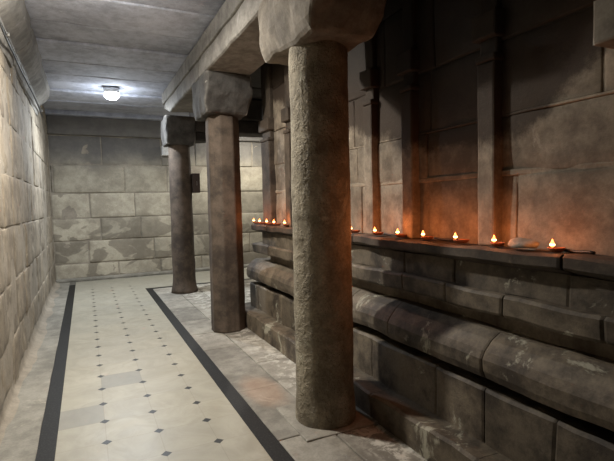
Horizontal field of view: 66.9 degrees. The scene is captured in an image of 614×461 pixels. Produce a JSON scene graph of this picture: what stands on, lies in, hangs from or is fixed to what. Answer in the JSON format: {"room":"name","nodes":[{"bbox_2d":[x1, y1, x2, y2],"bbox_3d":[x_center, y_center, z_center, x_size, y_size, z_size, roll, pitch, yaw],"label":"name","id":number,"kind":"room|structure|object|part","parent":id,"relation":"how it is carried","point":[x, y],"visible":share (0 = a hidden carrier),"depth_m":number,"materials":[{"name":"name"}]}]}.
{"room":"temple corridor","nodes":[
{"label":"temple corridor","id":0,"kind":"room"},
{"bbox_2d":[0,49,59,443],"bbox_3d":[-2.342,-0.332,3.413,0.346,3.466,13.211,-3,4,-25],"label":"wall","id":1,"kind":"structure","parent":0,"point":[28,285],"depth_m":4.68,"materials":[{"name":"stone"}]},
{"bbox_2d":[0,22,42,117],"bbox_3d":[-1.828,-1.554,2.443,0.037,0.052,10.921,-3,4,-25],"label":"power cable","id":2,"kind":"object","parent":1,"relation":"attached to","point":[1,27],"visible":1,"depth_m":4.63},
{"bbox_2d":[0,19,42,111],"bbox_3d":[-1.859,-1.642,2.427,0.060,0.035,10.925,-3,4,-25],"label":"conduit pipe","id":3,"kind":"object","parent":1,"relation":"attached to","point":[6,33],"visible":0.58,"depth_m":4.54,"materials":[{"name":"grey metal"}]},
{"bbox_2d":[0,0,49,115],"bbox_3d":[-1.747,-1.720,2.296,0.257,0.442,10.794,-3,4,-25],"label":"trim","id":4,"kind":"structure","parent":1,"relation":"attached to","point":[15,18],"depth_m":4.71,"materials":[{"name":"stone"}]},
{"bbox_2d":[24,0,260,120],"bbox_3d":[0.266,-2.186,4.452,5.902,0.212,12.994,-3,4,-25],"label":"ceiling","id":5,"kind":"structure","parent":0,"point":[135,47],"depth_m":5.46,"materials":[{"name":"stone"}]},
{"bbox_2d":[103,87,119,99],"bbox_3d":[-3.047,-2.124,7.257,0.230,0.172,0.230,-3,4,-25],"label":"ceiling lamp","id":6,"kind":"object","parent":5,"relation":"attached to","point":[111,93],"visible":1,"depth_m":7.17,"materials":[{"name":"white glass"}]},
{"bbox_2d":[104,92,119,99],"bbox_3d":[-3.046,-2.092,7.259,0.224,0.107,0.224,-3,4,-25],"label":"diffuser","id":7,"kind":"object","parent":6,"relation":"attached to","point":[109,95],"depth_m":7.19,"materials":[{"name":"white glass"}]},
{"bbox_2d":[46,115,269,282],"bbox_3d":[-2.562,-0.758,10.446,6.015,3.463,0.408,-3,4,-25],"label":"wall","id":8,"kind":"structure","parent":0,"point":[110,186],"depth_m":9.74,"materials":[{"name":"stone"}]},
{"bbox_2d":[161,145,167,155],"bbox_3d":[-3.048,-1.713,10.012,0.170,0.210,0.188,-3,4,-25],"label":"wall box","id":9,"kind":"object","parent":8,"relation":"attached to","point":[164,150],"visible":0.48,"depth_m":9.93,"materials":[{"name":"white plastic"}]},
{"bbox_2d":[0,267,426,460],"bbox_3d":[0.254,1.238,4.677,5.656,0.076,13.107,-3,4,-25],"label":"floor","id":10,"kind":"structure","parent":0,"point":[134,389],"depth_m":3.78,"materials":[{"name":"beige tile"}]},
{"bbox_2d":[160,116,205,293],"bbox_3d":[-2.017,-0.431,8.018,0.825,2.968,0.624,-3,4,-25],"label":"stone pillar","id":11,"kind":"structure","parent":10,"relation":"on","point":[178,134],"depth_m":7.81,"materials":[{"name":"stone"}]},
{"bbox_2d":[191,173,199,192],"bbox_3d":[-1.921,-0.814,8.007,0.130,0.330,0.216,-3,4,-25],"label":"box","id":12,"kind":"object","parent":11,"relation":"attached to","point":[195,177],"visible":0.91,"depth_m":7.93,"materials":[{"name":"paint"}]},
{"bbox_3d":[-1.864,-1.615,8.037,0.422,0.172,0.352,-3,4,-25],"label":"capital arm","id":13,"kind":"part","parent":11,"relation":"part of"},
{"bbox_2d":[189,99,261,137],"bbox_3d":[-0.489,-2.043,8.648,3.290,0.618,0.493,-3,4,-25],"label":"lintel","id":14,"kind":"object","parent":11,"relation":"on","point":[248,125],"visible":0.07,"depth_m":8.18,"materials":[{"name":"grey stone"}]},
{"bbox_3d":[-0.485,-1.859,8.659,3.288,0.250,0.412,-3,4,-25],"label":"moulding","id":15,"kind":"part","parent":14,"relation":"part of","materials":[{"name":"grey stone"}]},
{"bbox_2d":[192,69,251,332],"bbox_3d":[-0.973,-0.298,5.513,0.559,2.962,0.741,-3,4,-25],"label":"stone pillar","id":16,"kind":"structure","parent":10,"relation":"on","point":[221,100],"depth_m":5.35,"materials":[{"name":"stone"}]},
{"bbox_2d":[162,0,266,112],"bbox_3d":[0.134,-1.820,2.994,0.559,0.399,10.451,-3,4,-25],"label":"beam","id":17,"kind":"structure","parent":16,"relation":"on","point":[231,43],"depth_m":4.63,"materials":[{"name":"stone"}]},
{"bbox_2d":[258,62,276,224],"bbox_3d":[-0.459,-1.098,5.504,0.135,2.065,0.321,-3,4,-25],"label":"pilaster","id":18,"kind":"object","parent":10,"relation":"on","point":[266,125],"visible":0.78,"depth_m":5.43,"materials":[{"name":"stone"}]},
{"bbox_2d":[281,66,292,226],"bbox_3d":[-0.171,-1.065,4.878,0.154,2.070,0.182,-3,4,-25],"label":"pilaster","id":19,"kind":"object","parent":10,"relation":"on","point":[285,112],"visible":0.43,"depth_m":4.85,"materials":[{"name":"stone"}]},
{"bbox_2d":[258,0,386,441],"bbox_3d":[0.103,-0.163,3.163,0.558,2.999,0.987,-3,4,-25],"label":"stone pillar","id":20,"kind":"structure","parent":10,"relation":"on","point":[314,39],"depth_m":3.01,"materials":[{"name":"stone"}]},
{"bbox_2d":[359,29,379,234],"bbox_3d":[0.490,-0.998,3.531,0.124,2.069,0.162,-3,4,-25],"label":"pilaster","id":21,"kind":"object","parent":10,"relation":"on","point":[368,78],"visible":0.7,"depth_m":3.51,"materials":[{"name":"stone"}]},
{"bbox_2d":[396,0,419,237],"bbox_3d":[0.692,-0.977,3.107,0.122,2.065,0.166,-3,4,-25],"label":"pilaster","id":22,"kind":"object","parent":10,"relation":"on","point":[407,61],"visible":0.8,"depth_m":3.09,"materials":[{"name":"stone"}]},
{"bbox_2d":[245,224,613,460],"bbox_3d":[1.143,0.722,2.440,0.714,1.292,8.347,-3,4,-25],"label":"stone plinth","id":23,"kind":"object","parent":10,"relation":"on","point":[447,386],"visible":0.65,"depth_m":2.54,"materials":[{"name":"stone"}]},
{"bbox_2d":[251,224,613,279],"bbox_3d":[1.268,0.157,2.310,0.547,0.155,8.057,-3,4,-25],"label":"shelf","id":24,"kind":"object","parent":23,"relation":"on","point":[508,263],"depth_m":2.52,"materials":[{"name":"stone"}]},
{"bbox_2d":[373,227,383,234],"bbox_3d":[0.517,0.003,3.397,0.091,0.062,0.074,-5,5,-42],"label":"oil lamp","id":25,"kind":"object","parent":24,"relation":"on","point":[374,230],"visible":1,"depth_m":3.37,"materials":[{"name":"ceramic"}]},
{"bbox_2d":[395,228,406,236],"bbox_3d":[0.634,0.015,3.153,0.091,0.062,0.074,-5,5,-44],"label":"oil lamp","id":26,"kind":"object","parent":24,"relation":"on","point":[397,231],"visible":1,"depth_m":3.13,"materials":[{"name":"ceramic"}]},
{"bbox_2d":[421,231,433,239],"bbox_3d":[0.749,0.027,2.911,0.091,0.062,0.074,-4,4,-35],"label":"oil lamp","id":27,"kind":"object","parent":24,"relation":"on","point":[423,237],"visible":1,"depth_m":2.89,"materials":[{"name":"ceramic"}]},
{"bbox_3d":[0.750,0.048,2.912,0.091,0.021,0.074,-4,4,-35],"label":"lamp shade","id":28,"kind":"part","parent":27,"relation":"part of","materials":[{"name":"ceramic"}]},
{"bbox_2d":[434,237,453,240],"bbox_3d":[0.844,0.054,2.862,0.015,0.019,0.171,-3,4,-25],"label":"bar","id":29,"kind":"object","parent":24,"relation":"on","point":[436,238],"visible":0.97,"depth_m":2.85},
{"bbox_2d":[453,232,468,242],"bbox_3d":[0.877,0.041,2.645,0.091,0.062,0.074,-2,4,-5],"label":"oil lamp","id":30,"kind":"object","parent":24,"relation":"on","point":[455,235],"visible":1,"depth_m":2.63,"materials":[{"name":"ceramic"}]},
{"bbox_3d":[0.877,0.061,2.646,0.091,0.021,0.074,-2,4,-5],"label":"lamp shade","id":31,"kind":"part","parent":30,"relation":"part of","materials":[{"name":"ceramic"}]},
{"bbox_2d":[490,236,504,246],"bbox_3d":[0.987,0.052,2.414,0.091,0.062,0.074,-5,5,-43],"label":"oil lamp","id":32,"kind":"object","parent":24,"relation":"on","point":[494,243],"visible":1,"depth_m":2.39,"materials":[{"name":"ceramic"}]},
{"bbox_3d":[0.987,0.073,2.416,0.091,0.021,0.074,-5,5,-43],"label":"lamp shade","id":33,"kind":"part","parent":32,"relation":"part of","materials":[{"name":"ceramic"}]},
{"bbox_2d":[508,237,539,248],"bbox_3d":[1.055,0.059,2.281,0.094,0.050,0.172,-3,4,-25],"label":"rounded stone","id":34,"kind":"object","parent":24,"relation":"on","point":[519,242],"visible":1,"depth_m":2.24,"materials":[{"name":"stone"}]},
{"bbox_2d":[547,239,565,252],"bbox_3d":[1.130,0.068,2.113,0.091,0.062,0.074,-4,4,-38],"label":"oil lamp","id":35,"kind":"object","parent":24,"relation":"on","point":[552,248],"visible":1,"depth_m":2.09,"materials":[{"name":"ceramic"}]},
{"bbox_3d":[1.131,0.088,2.114,0.091,0.021,0.074,-4,4,-38],"label":"lamp shade","id":36,"kind":"part","parent":35,"relation":"part of","materials":[{"name":"ceramic"}]},
{"bbox_2d":[563,249,595,254],"bbox_3d":[1.209,0.094,2.074,0.015,0.019,0.151,-3,4,-25],"label":"bar","id":37,"kind":"object","parent":24,"relation":"on","point":[565,250],"visible":0.91,"depth_m":2.06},
{"bbox_2d":[471,0,504,245],"bbox_3d":[0.986,-0.947,2.492,0.122,2.066,0.173,-3,4,-25],"label":"pilaster","id":38,"kind":"object","parent":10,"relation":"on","point":[488,28],"visible":0.83,"depth_m":2.48,"materials":[{"name":"stone"}]},
{"bbox_2d":[593,0,613,48],"bbox_3d":[1.280,-0.908,1.795,0.196,2.064,0.243,-3,4,-25],"label":"pilaster","id":39,"kind":"object","parent":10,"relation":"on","point":[603,10],"visible":1,"depth_m":1.83,"materials":[{"name":"stone"}]},
{"bbox_2d":[270,0,613,359],"bbox_3d":[2.633,-0.435,2.820,3.197,3.406,7.862,-3,4,-25],"label":"wall","id":40,"kind":"structure","parent":0,"point":[558,85],"depth_m":2.44,"materials":[{"name":"stone"}]},
{"label":"floor","id":41,"kind":"structure","parent":0,"visible":0},
{"bbox_2d":[35,285,75,460],"bbox_3d":[-1.839,1.363,3.351,0.105,0.052,12.500,-3,4,-25],"label":"trim","id":42,"kind":"structure","parent":41,"relation":"on","point":[46,449],"depth_m":3.73,"materials":[{"name":"black stone"}]},
{"bbox_2d":[152,278,250,288],"bbox_3d":[-1.015,0.980,9.282,3.970,0.052,0.080,-3,4,-25],"label":"trim","id":43,"kind":"structure","parent":41,"relation":"on","point":[250,278],"depth_m":8.57,"materials":[{"name":"black stone"}]},
{"bbox_2d":[146,288,294,460],"bbox_3d":[-0.441,1.331,3.351,0.110,0.052,11.300,-3,4,-25],"label":"trim","id":44,"kind":"structure","parent":41,"relation":"on","point":[272,446],"depth_m":3.64,"materials":[{"name":"black stone"}]}
]}

